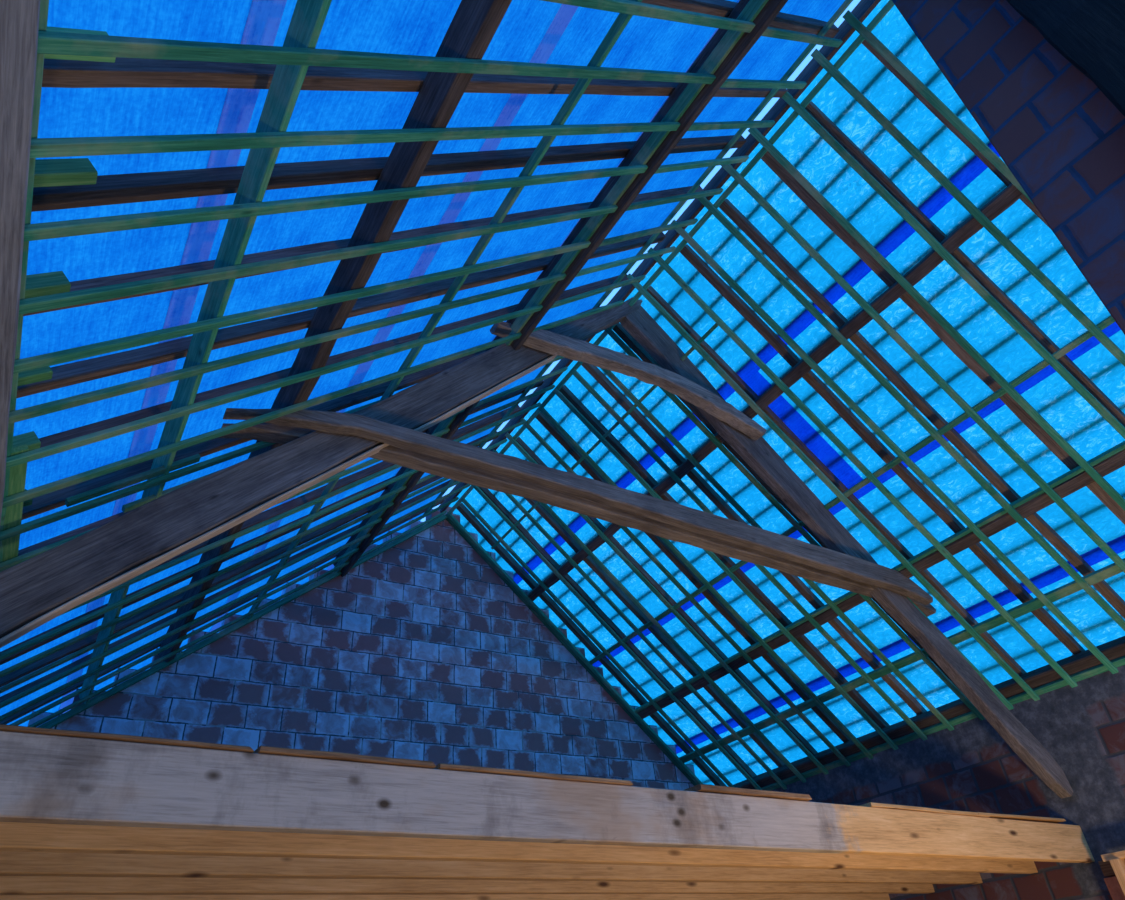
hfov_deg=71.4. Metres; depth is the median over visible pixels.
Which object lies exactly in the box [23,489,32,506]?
block
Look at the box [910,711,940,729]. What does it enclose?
wall plate
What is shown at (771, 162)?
rafter
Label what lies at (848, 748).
wall plate
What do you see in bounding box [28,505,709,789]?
wall
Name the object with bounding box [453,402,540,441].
batten
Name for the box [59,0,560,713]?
sheet
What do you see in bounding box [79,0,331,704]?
board
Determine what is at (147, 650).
rafter
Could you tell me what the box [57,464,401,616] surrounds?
batten
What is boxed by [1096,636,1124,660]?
wall plate
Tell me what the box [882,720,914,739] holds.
wall plate
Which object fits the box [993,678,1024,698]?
wall plate
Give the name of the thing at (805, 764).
wall plate
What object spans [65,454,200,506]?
batten splice
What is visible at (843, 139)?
rafter
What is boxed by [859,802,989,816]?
board
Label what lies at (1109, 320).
board
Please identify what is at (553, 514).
batten
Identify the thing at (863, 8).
ridge beam
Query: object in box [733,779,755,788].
wall plate
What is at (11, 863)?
joist
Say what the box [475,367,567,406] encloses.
batten
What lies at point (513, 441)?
batten
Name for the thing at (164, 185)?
rafter
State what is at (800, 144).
sheet
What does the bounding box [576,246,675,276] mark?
batten
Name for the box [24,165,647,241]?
batten
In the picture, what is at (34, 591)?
rafter
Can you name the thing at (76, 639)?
batten
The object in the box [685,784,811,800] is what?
board
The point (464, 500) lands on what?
batten
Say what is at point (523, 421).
batten
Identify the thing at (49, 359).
batten
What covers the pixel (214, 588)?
batten
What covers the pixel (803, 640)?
rafter
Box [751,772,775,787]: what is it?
wall plate
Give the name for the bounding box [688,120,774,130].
batten
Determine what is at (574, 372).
batten
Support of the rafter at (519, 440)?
on the wall plate at (745, 784)
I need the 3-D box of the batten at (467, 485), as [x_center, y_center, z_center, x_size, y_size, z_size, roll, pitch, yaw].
[-1.457,0.604,8.295,1.071,0.877,0.045,16,-41,-27]
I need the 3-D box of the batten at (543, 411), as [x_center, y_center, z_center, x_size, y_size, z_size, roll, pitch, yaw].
[1.414,1.306,7.830,3.558,3.218,0.053,16,-41,-27]
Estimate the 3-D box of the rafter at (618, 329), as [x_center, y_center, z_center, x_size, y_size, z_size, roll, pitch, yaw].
[2.143,0.595,7.166,3.622,3.283,0.094,16,-41,-27]
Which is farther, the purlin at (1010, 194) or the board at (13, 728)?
the purlin at (1010, 194)
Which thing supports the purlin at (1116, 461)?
on the beam at (678, 515)
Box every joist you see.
[0,731,1094,862]
[0,822,1037,873]
[0,851,982,883]
[0,876,934,894]
[0,894,889,899]
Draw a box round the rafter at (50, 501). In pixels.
[22,350,484,519]
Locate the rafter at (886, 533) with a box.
[647,286,1026,674]
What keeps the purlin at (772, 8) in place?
attached to the rafter at (34, 591)
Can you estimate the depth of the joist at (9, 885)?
4.25 m
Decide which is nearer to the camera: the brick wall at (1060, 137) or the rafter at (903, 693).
the brick wall at (1060, 137)
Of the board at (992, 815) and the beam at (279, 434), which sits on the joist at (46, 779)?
the board at (992, 815)
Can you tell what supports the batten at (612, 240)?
attached to the purlin at (772, 8)
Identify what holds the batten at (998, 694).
attached to the purlin at (1116, 461)
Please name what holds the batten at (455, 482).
attached to the purlin at (772, 8)
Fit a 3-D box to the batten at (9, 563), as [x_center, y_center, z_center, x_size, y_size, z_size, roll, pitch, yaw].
[-1.661,0.037,4.871,2.623,2.140,0.049,16,-41,-27]
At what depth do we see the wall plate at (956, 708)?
7.06 m
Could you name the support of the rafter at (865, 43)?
on the wall plate at (956, 708)
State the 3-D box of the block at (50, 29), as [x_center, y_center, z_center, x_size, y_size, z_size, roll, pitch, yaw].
[-1.292,-1.044,2.010,0.238,0.211,0.051,17,-42,-28]
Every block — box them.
[12,431,40,450]
[17,366,52,385]
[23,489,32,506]
[25,271,70,298]
[33,158,97,186]
[44,26,115,62]
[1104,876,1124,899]
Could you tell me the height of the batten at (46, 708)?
2.139 m
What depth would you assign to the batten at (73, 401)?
3.54 m
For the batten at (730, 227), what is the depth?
6.00 m
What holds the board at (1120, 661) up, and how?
on the wall at (970, 767)
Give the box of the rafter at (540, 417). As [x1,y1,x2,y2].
[535,412,850,742]
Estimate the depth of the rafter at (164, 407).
4.25 m
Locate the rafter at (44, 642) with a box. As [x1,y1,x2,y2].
[0,431,497,664]
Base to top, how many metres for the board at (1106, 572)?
0.079 m
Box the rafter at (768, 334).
[680,244,1084,654]
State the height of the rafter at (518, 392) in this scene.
3.522 m
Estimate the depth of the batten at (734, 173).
5.81 m
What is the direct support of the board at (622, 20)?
attached to the batten at (25, 457)
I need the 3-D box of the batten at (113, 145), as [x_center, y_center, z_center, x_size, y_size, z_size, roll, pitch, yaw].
[-0.381,-1.298,3.211,2.623,2.139,0.049,16,-41,-27]
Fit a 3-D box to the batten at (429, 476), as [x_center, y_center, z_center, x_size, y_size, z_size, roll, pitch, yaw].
[-0.995,0.115,7.663,1.037,0.850,0.045,15,-41,-27]
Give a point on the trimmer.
(1120, 854)
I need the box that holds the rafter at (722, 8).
[641,0,838,37]
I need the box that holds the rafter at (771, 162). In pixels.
[761,151,1124,524]
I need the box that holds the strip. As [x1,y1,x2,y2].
[634,441,1124,712]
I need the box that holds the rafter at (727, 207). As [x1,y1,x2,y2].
[719,199,1124,618]
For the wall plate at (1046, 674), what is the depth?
6.49 m
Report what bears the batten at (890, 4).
attached to the batten at (527, 425)
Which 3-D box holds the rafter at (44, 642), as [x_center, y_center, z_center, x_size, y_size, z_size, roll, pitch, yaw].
[-2.398,0.706,6.473,4.310,3.520,0.066,16,-41,-27]
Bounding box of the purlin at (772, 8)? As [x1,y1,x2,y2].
[333,0,787,576]
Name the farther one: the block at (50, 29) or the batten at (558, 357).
the batten at (558, 357)
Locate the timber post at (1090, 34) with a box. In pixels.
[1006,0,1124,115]
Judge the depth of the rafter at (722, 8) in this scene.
4.08 m
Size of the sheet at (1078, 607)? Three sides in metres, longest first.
9.630 x 1.403 x 0.001 m
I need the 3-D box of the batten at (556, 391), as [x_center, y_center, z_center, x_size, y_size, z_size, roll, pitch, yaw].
[1.561,1.131,7.627,3.560,3.220,0.053,16,-41,-27]
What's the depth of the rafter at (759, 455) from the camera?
6.62 m
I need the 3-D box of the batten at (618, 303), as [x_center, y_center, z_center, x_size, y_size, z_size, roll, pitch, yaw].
[0.116,-1.051,6.189,1.003,0.822,0.045,16,-41,-27]
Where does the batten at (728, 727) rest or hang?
attached to the purlin at (1116, 461)
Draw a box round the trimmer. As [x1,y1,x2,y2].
[1101,850,1124,861]
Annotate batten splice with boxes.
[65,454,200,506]
[122,468,224,512]
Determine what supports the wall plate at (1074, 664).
on the wall at (970, 767)
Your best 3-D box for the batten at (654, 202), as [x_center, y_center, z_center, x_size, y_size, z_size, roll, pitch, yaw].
[0.774,-1.726,5.387,1.055,0.865,0.045,16,-41,-27]
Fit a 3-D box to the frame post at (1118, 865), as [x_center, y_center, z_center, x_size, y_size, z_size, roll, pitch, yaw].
[4.045,3.792,4.966,0.100,2.150,0.060,16,-41,-27]
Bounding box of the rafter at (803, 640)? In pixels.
[559,385,889,728]
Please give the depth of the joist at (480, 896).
5.20 m
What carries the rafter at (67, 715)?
attached to the wall at (420, 651)
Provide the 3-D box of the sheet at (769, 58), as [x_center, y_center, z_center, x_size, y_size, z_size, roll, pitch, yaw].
[-0.079,-1.120,6.551,1.125,0.926,9.630,16,-41,-27]
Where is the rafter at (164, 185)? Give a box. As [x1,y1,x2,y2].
[31,135,745,211]
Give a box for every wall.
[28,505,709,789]
[772,665,1124,899]
[892,0,1124,334]
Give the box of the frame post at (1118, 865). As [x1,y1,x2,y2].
[1109,859,1124,895]
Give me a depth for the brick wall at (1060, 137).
3.23 m
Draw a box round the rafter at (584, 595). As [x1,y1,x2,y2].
[478,486,756,776]
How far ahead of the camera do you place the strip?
6.44 m
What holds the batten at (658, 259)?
attached to the purlin at (1116, 461)
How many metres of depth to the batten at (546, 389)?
7.02 m
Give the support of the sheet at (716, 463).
on the sheet at (1053, 398)
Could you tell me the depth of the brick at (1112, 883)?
5.65 m
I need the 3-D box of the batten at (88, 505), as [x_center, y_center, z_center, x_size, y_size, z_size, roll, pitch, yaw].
[-1.497,-0.134,4.659,2.622,2.139,0.049,16,-41,-27]
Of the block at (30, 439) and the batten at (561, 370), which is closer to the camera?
the block at (30, 439)
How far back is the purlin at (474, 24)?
3.36 m
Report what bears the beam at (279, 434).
attached to the rafter at (759, 455)
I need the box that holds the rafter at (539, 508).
[525,498,784,766]
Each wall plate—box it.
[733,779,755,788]
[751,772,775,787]
[772,764,794,779]
[791,756,816,772]
[813,748,838,764]
[835,740,860,756]
[857,731,885,748]
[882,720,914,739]
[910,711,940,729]
[936,699,970,719]
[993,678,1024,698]
[1019,664,1061,688]
[1056,650,1101,675]
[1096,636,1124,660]
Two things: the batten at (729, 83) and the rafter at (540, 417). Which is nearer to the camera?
the batten at (729, 83)
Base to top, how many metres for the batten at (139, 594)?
2.139 m
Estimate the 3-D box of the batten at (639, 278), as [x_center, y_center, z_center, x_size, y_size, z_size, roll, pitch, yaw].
[0.272,-1.213,5.987,1.004,0.823,0.045,15,-41,-26]
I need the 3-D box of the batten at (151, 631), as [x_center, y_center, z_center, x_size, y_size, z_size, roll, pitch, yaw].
[-2.779,1.203,6.321,2.623,2.140,0.048,16,-41,-27]
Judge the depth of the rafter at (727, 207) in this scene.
6.12 m
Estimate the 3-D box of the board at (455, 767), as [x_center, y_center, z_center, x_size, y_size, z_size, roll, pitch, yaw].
[-0.133,1.505,3.576,1.042,0.022,0.182,19,-43,-30]
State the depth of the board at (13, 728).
2.66 m
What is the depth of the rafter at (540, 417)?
8.09 m
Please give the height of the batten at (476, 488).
3.274 m
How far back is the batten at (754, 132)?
5.62 m
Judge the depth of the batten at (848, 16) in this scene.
5.06 m
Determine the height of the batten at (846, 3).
0.042 m
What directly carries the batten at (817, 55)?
attached to the purlin at (1116, 461)
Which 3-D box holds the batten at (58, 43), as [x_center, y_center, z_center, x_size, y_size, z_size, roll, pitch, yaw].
[-0.220,-1.465,3.004,2.623,2.139,0.050,16,-41,-27]
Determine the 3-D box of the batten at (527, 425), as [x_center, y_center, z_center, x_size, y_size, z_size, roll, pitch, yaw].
[1.231,1.430,8.029,3.605,3.260,0.052,16,-41,-27]
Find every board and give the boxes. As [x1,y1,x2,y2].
[0,0,48,562]
[0,724,253,752]
[2,444,28,570]
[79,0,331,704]
[246,0,641,618]
[253,746,435,768]
[433,763,632,785]
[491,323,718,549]
[589,315,1114,664]
[679,558,1124,762]
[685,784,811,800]
[762,656,1124,790]
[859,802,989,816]
[978,812,1065,822]
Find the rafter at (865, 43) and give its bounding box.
[862,40,1050,228]
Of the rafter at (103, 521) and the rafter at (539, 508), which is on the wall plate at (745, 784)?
the rafter at (539, 508)
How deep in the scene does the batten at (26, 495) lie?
4.00 m
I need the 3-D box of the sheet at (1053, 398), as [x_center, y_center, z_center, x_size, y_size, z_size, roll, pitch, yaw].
[2.877,1.132,7.020,1.052,0.952,9.630,16,-41,-27]
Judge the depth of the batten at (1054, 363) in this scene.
5.41 m
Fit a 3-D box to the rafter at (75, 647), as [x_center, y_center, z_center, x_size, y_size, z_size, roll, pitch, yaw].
[-2.640,0.957,6.786,4.308,3.522,0.063,16,-41,-27]
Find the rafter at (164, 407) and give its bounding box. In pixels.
[39,274,627,447]
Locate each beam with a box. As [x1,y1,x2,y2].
[218,423,935,616]
[223,408,932,605]
[440,0,880,512]
[490,322,766,440]
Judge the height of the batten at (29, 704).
2.139 m
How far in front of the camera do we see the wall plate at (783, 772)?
8.52 m
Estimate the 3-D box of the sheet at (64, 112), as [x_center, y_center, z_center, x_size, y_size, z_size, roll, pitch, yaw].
[-2.687,0.239,3.448,1.205,0.980,9.630,16,-41,-27]
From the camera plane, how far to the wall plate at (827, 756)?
8.10 m
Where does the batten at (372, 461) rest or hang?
attached to the purlin at (474, 24)
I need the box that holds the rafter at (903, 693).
[581,362,926,715]
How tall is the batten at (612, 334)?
3.234 m
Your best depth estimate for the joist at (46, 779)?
3.17 m
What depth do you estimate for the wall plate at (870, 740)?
7.70 m
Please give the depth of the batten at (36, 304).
3.08 m
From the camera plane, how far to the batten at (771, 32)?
4.47 m
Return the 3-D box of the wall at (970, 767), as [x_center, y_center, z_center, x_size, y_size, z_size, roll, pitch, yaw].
[4.776,2.813,4.812,0.200,3.530,10.530,16,-41,-27]
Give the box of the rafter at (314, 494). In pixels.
[146,405,520,571]
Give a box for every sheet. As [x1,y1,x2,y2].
[0,0,251,725]
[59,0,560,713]
[210,0,734,632]
[326,0,844,570]
[449,0,999,583]
[517,391,846,666]
[599,330,1124,753]
[677,551,1124,786]
[745,157,1120,498]
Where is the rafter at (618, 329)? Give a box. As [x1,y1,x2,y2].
[612,323,959,689]
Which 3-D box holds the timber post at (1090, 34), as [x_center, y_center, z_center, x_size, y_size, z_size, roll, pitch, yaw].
[2.238,-0.508,2.170,0.125,6.211,0.516,16,-41,-27]
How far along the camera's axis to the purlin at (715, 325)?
7.57 m
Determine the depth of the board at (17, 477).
3.39 m
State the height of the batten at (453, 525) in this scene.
3.221 m
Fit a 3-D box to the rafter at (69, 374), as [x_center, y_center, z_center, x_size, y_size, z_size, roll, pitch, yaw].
[-0.869,-0.890,4.489,4.308,3.522,0.070,16,-41,-27]
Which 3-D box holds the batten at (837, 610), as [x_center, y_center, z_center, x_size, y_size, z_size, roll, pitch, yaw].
[1.891,0.811,7.213,3.542,3.202,0.053,16,-41,-27]
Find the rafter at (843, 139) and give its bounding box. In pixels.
[805,101,1124,426]
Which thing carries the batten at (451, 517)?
attached to the purlin at (1116, 461)
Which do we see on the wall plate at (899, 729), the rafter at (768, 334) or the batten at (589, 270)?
the rafter at (768, 334)
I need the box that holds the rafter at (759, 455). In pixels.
[620,297,1072,798]
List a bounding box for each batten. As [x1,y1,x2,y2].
[0,397,387,540]
[0,469,417,659]
[0,485,405,677]
[0,502,393,693]
[0,517,381,708]
[0,526,98,571]
[0,533,370,721]
[2,332,521,507]
[6,304,542,467]
[8,273,565,423]
[10,547,358,725]
[13,241,590,373]
[19,205,617,314]
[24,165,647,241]
[27,561,348,726]
[30,122,679,157]
[37,31,715,83]
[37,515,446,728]
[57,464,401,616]
[276,428,449,504]
[359,510,446,558]
[369,497,458,545]
[379,484,470,531]
[391,481,460,516]
[404,478,447,499]
[416,439,506,484]
[422,0,852,518]
[446,0,894,516]
[446,517,696,785]
[448,514,702,784]
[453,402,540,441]
[459,385,554,427]
[462,498,733,786]
[470,420,526,445]
[471,485,762,789]
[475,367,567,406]
[493,450,805,782]
[505,433,828,774]
[505,493,786,789]
[520,418,850,766]
[533,300,623,331]
[539,406,872,758]
[541,0,754,32]
[545,355,564,364]
[550,275,645,308]
[553,388,897,749]
[571,369,926,740]
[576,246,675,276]
[599,218,697,246]
[601,368,953,730]
[605,327,984,720]
[626,188,722,210]
[626,273,1039,700]
[647,247,1077,687]
[654,155,748,173]
[671,219,1118,673]
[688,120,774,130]
[697,197,1124,630]
[720,79,806,88]
[721,164,1124,572]
[748,128,1124,510]
[761,27,842,47]
[782,91,1124,438]
[811,49,1124,365]
[843,10,1033,204]
[907,597,1013,709]
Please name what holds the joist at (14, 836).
attached to the wall at (970, 767)
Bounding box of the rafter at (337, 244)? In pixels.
[23,186,703,315]
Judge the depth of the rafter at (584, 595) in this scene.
9.07 m
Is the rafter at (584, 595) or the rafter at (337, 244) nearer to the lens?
the rafter at (337, 244)
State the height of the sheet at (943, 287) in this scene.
0.950 m
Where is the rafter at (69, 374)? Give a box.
[16,232,665,397]
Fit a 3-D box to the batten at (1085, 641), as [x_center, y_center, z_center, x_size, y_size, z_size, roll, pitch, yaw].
[2.596,-0.059,6.220,3.693,3.339,0.053,16,-41,-27]
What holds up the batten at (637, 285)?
attached to the purlin at (1116, 461)
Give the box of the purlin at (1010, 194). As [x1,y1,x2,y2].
[528,183,1022,600]
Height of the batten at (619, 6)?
2.139 m
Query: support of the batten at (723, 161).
attached to the purlin at (772, 8)
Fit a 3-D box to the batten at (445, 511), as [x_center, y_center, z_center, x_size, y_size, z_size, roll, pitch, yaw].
[-1.784,0.942,8.705,1.056,0.865,0.046,16,-41,-27]
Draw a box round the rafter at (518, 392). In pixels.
[422,380,543,432]
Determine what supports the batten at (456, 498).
attached to the purlin at (772, 8)
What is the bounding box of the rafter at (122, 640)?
[0,479,455,702]
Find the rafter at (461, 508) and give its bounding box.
[456,503,726,785]
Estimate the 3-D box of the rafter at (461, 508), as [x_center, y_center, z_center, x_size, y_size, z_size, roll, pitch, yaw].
[0.392,2.420,9.435,3.622,3.282,0.101,16,-41,-28]
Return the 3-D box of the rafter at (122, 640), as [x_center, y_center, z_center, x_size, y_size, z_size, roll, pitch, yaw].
[-2.888,1.216,7.107,4.310,3.521,0.063,16,-41,-27]
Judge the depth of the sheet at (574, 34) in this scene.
4.42 m
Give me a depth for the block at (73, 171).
2.31 m
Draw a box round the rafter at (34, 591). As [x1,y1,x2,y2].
[0,300,641,647]
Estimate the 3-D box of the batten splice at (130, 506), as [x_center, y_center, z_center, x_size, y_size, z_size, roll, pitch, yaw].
[-2.048,0.188,4.333,0.597,0.492,0.050,16,-41,-27]
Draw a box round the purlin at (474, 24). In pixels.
[158,0,511,662]
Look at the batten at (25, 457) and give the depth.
3.77 m
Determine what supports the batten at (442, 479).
attached to the purlin at (772, 8)
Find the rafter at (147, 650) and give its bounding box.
[0,499,444,724]
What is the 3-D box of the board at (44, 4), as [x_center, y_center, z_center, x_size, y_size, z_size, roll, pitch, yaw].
[-2.552,0.354,3.526,0.087,0.099,7.320,16,-41,-27]
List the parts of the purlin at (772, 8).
board strip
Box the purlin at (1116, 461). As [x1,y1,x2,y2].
[637,449,1124,718]
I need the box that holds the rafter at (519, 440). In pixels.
[516,437,817,753]
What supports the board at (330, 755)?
on the joist at (46, 779)
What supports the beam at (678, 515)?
attached to the rafter at (34, 591)
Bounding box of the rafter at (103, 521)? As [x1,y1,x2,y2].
[18,358,562,555]
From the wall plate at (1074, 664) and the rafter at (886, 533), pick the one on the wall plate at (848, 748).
the rafter at (886, 533)
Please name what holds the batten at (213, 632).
attached to the purlin at (474, 24)
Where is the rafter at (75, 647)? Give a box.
[0,476,442,686]
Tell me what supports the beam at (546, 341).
attached to the rafter at (34, 591)
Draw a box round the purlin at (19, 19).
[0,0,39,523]

